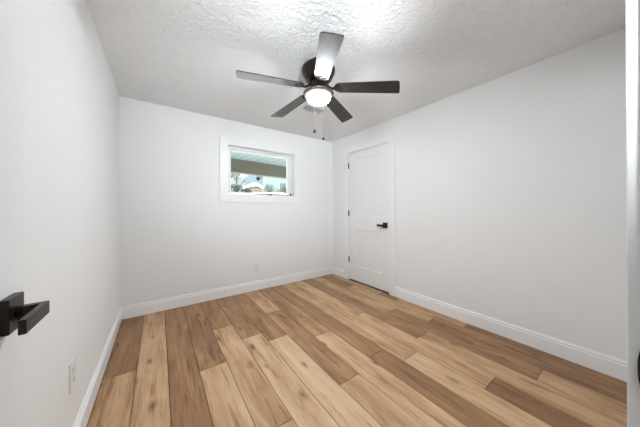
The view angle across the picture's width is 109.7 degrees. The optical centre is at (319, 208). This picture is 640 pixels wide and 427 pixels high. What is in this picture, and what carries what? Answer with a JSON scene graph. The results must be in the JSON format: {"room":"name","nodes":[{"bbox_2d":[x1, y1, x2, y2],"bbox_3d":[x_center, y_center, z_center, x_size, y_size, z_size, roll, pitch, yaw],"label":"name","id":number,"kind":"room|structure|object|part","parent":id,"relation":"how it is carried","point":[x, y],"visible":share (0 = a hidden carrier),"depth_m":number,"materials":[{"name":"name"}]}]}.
{"room":"empty bedroom","nodes":[
{"label":"empty bedroom","id":0,"kind":"room"},
{"bbox_2d":[19,0,119,426],"bbox_3d":[-1.194,0.014,0.996,0.120,2.400,3.266,0,0,-36],"label":"wall","id":1,"kind":"structure","parent":0,"point":[69,96],"depth_m":0.97,"materials":[{"name":"paint"}]},
{"bbox_2d":[69,356,75,393],"bbox_3d":[-1.149,0.769,1.048,0.009,0.130,0.081,0,0,-36],"label":"wall outlet","id":2,"kind":"object","parent":1,"relation":"attached to","point":[72,367],"visible":1,"depth_m":1.04,"materials":[{"name":"white plastic"}]},
{"bbox_2d":[73,307,121,426],"bbox_3d":[-1.166,1.088,1.078,0.015,0.132,3.131,0,0,-36],"label":"baseboard","id":3,"kind":"structure","parent":1,"relation":"attached to","point":[82,418],"depth_m":1.42,"materials":[{"name":"white paint"}]},
{"bbox_2d":[119,96,332,306],"bbox_3d":[-0.973,0.013,3.237,3.091,2.400,0.120,0,0,-36],"label":"wall","id":4,"kind":"structure","parent":0,"point":[177,236],"depth_m":2.78,"materials":[{"name":"paint"}]},
{"bbox_2d":[121,266,332,319],"bbox_3d":[-0.929,1.087,3.182,2.851,0.132,0.015,0,0,-36],"label":"baseboard","id":5,"kind":"structure","parent":4,"relation":"attached to","point":[144,308],"depth_m":2.87,"materials":[{"name":"white paint"}]},
{"bbox_2d":[220,135,300,202],"bbox_3d":[-0.842,-0.526,3.317,1.206,0.869,0.135,0,0,-36],"label":"window","id":6,"kind":"structure","parent":4,"relation":"in","point":[228,144],"depth_m":3.24,"materials":[{"name":"white paint"}]},
{"bbox_3d":[-0.863,-0.524,3.346,1.010,0.677,0.063,0,0,-36],"label":"frame","id":7,"kind":"part","parent":6,"relation":"part of","materials":[{"name":"white plastic"}]},
{"bbox_3d":[-0.860,-0.523,3.343,0.944,0.613,0.038,0,0,-36],"label":"sash","id":8,"kind":"part","parent":6,"relation":"part of","materials":[{"name":"white plastic"}]},
{"bbox_2d":[86,0,625,141],"bbox_3d":[-0.233,-1.240,0.936,5.421,0.100,4.728,0,0,-36],"label":"ceiling","id":9,"kind":"structure","parent":0,"point":[187,55],"depth_m":1.64,"materials":[{"name":"white paint"}]},
{"bbox_2d":[300,103,326,114],"bbox_3d":[-0.078,-1.186,2.685,0.290,0.008,0.164,0,0,-36],"label":"ceiling vent","id":10,"kind":"object","parent":9,"relation":"in","point":[307,107],"visible":0.98,"depth_m":2.68,"materials":[{"name":"white metal"}]},
{"bbox_2d":[236,31,399,139],"bbox_3d":[-0.044,-0.892,1.825,1.216,0.596,1.209,0,0,-36],"label":"ceiling fan","id":11,"kind":"object","parent":9,"relation":"hanging from","point":[318,72],"visible":1,"depth_m":1.73,"materials":[{"name":"brown metal"}]},
{"bbox_3d":[-0.359,-0.952,1.662,0.504,0.006,0.134,-5,12,-25],"label":"blade","id":12,"kind":"part","parent":11,"relation":"part of","materials":[{"name":"grey wood"}]},
{"bbox_3d":[-0.274,-0.952,2.105,0.134,0.006,0.504,-14,5,-43],"label":"blade","id":13,"kind":"part","parent":11,"relation":"part of","materials":[{"name":"grey wood"}]},
{"bbox_3d":[-0.012,-0.887,1.825,0.191,0.061,0.191,0,0,-36],"label":"globe","id":14,"kind":"part","parent":11,"relation":"part of"},
{"bbox_3d":[0.035,-0.954,1.444,0.134,0.006,0.504,10,3,-8],"label":"blade","id":15,"kind":"part","parent":11,"relation":"part of","materials":[{"name":"grey wood"}]},
{"bbox_3d":[0.174,-0.954,2.160,0.134,0.006,0.504,-12,-9,28],"label":"blade","id":16,"kind":"part","parent":11,"relation":"part of","materials":[{"name":"brown wood"}]},
{"bbox_3d":[0.364,-0.945,1.752,0.504,0.006,0.134,5,-9,11],"label":"blade","id":17,"kind":"part","parent":11,"relation":"part of","materials":[{"name":"black wood"}]},
{"bbox_2d":[86,274,626,426],"bbox_3d":[-0.247,1.181,0.969,5.321,0.060,4.568,0,0,-36],"label":"floor","id":18,"kind":"structure","parent":0,"point":[331,350],"depth_m":1.57,"materials":[{"name":"brown wood"}]},
{"bbox_2d":[332,28,626,360],"bbox_3d":[1.221,-0.024,2.726,0.120,2.343,3.266,0,0,-36],"label":"wall","id":19,"kind":"structure","parent":0,"point":[510,188],"depth_m":1.91,"materials":[{"name":"paint"}]},
{"bbox_2d":[348,142,388,291],"bbox_3d":[0.690,0.115,3.348,0.095,2.024,0.796,0,0,-36],"label":"door","id":20,"kind":"structure","parent":19,"relation":"in","point":[368,212],"depth_m":3.31,"materials":[{"name":"white paint"}]},
{"bbox_2d":[349,279,388,293],"bbox_3d":[0.747,1.145,3.378,0.098,0.004,0.789,0,0,-36],"label":"trim","id":21,"kind":"structure","parent":19,"relation":"attached to","point":[349,279],"depth_m":3.32,"materials":[{"name":"black metal"}]},
{"bbox_2d":[344,132,395,296],"bbox_3d":[0.743,0.073,3.378,0.139,2.148,0.989,0,0,-36],"label":"trim","id":22,"kind":"structure","parent":19,"relation":"attached to","point":[390,138],"depth_m":3.00,"materials":[{"name":"white paint"}]},
{"bbox_2d":[332,266,626,381],"bbox_3d":[1.135,1.079,2.736,0.015,0.132,3.116,0,0,-36],"label":"baseboard","id":23,"kind":"structure","parent":19,"relation":"attached to","point":[614,367],"depth_m":1.89,"materials":[{"name":"white paint"}]},
{"bbox_3d":[0.157,-0.020,0.029,4.751,2.343,0.120,0,0,-36],"label":"wall","id":24,"kind":"structure","parent":0,"visible":0},
{"bbox_2d":[0,0,49,426],"bbox_3d":[-0.462,0.122,0.198,0.100,2.030,0.875,0,0,-36],"label":"door","id":25,"kind":"structure","parent":24,"relation":"in","point":[17,318],"depth_m":0.50,"materials":[{"name":"white paint"}]},
{"bbox_3d":[-0.625,0.231,0.475,0.043,0.028,0.116,0,0,-36],"label":"lever","id":26,"kind":"part","parent":25,"relation":"part of","materials":[{"name":"black metal"}]},
{"bbox_2d":[626,0,639,426],"bbox_3d":[0.171,0.072,0.048,0.990,2.154,0.135,0,0,-36],"label":"trim","id":27,"kind":"structure","parent":24,"relation":"attached to","point":[632,6],"depth_m":0.33,"materials":[{"name":"white paint"}]},
{"bbox_3d":[0.472,0.230,0.309,0.002,0.066,0.042,0,0,-36],"label":"strike plate","id":28,"kind":"part","parent":27,"relation":"part of","materials":[{"name":"black metal"}]},
{"label":"outside","id":29,"kind":"structure","parent":0,"visible":0},
{"bbox_3d":[-13.508,-0.003,31.162,65.000,2.910,59.880,0,0,-36],"label":"ground","id":30,"kind":"structure","parent":29,"visible":0},
{"bbox_2d":[231,183,242,191],"bbox_3d":[-5.710,-1.330,15.295,0.967,0.820,0.960,0,0,-36],"label":"shrub","id":31,"kind":"object","parent":30,"relation":"on","point":[234,186],"visible":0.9,"depth_m":15.18,"materials":[{"name":"green plant"}]},
{"bbox_2d":[241,188,251,192],"bbox_3d":[-5.229,-1.217,15.990,0.783,0.592,0.767,0,0,-36],"label":"shrub","id":32,"kind":"object","parent":30,"relation":"on","point":[244,189],"visible":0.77,"depth_m":15.92,"materials":[{"name":"green plant"}]},
{"bbox_2d":[242,183,263,192],"bbox_3d":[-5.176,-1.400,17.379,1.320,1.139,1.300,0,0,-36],"label":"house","id":33,"kind":"structure","parent":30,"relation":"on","point":[255,187],"depth_m":16.99,"materials":[{"name":"white"}]},
{"bbox_2d":[231,151,285,178],"bbox_3d":[-0.868,0.038,5.459,9.000,2.670,2.530,0,0,-44],"label":"porch roof","id":34,"kind":"structure","parent":30,"relation":"on","point":[241,163],"depth_m":5.73,"materials":[{"name":"paint"}]},
{"bbox_2d":[240,174,285,192],"bbox_3d":[-3.597,-2.767,23.066,7.300,4.060,6.000,0,0,-36],"label":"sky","id":35,"kind":"structure","parent":30,"relation":"on","point":[278,183],"depth_m":19.93,"materials":[{"name":"grey"}]},
{"bbox_2d":[263,183,275,192],"bbox_3d":[-3.755,-1.425,16.664,0.940,0.994,0.929,0,0,0],"label":"shrub","id":36,"kind":"object","parent":30,"relation":"on","point":[271,189],"visible":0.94,"depth_m":16.60,"materials":[{"name":"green plant"}]},
{"bbox_2d":[280,185,285,192],"bbox_3d":[-2.647,-1.357,16.963,0.766,0.847,0.784,0,0,-36],"label":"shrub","id":37,"kind":"object","parent":30,"relation":"on","point":[282,189],"visible":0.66,"depth_m":16.81,"materials":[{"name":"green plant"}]}
]}

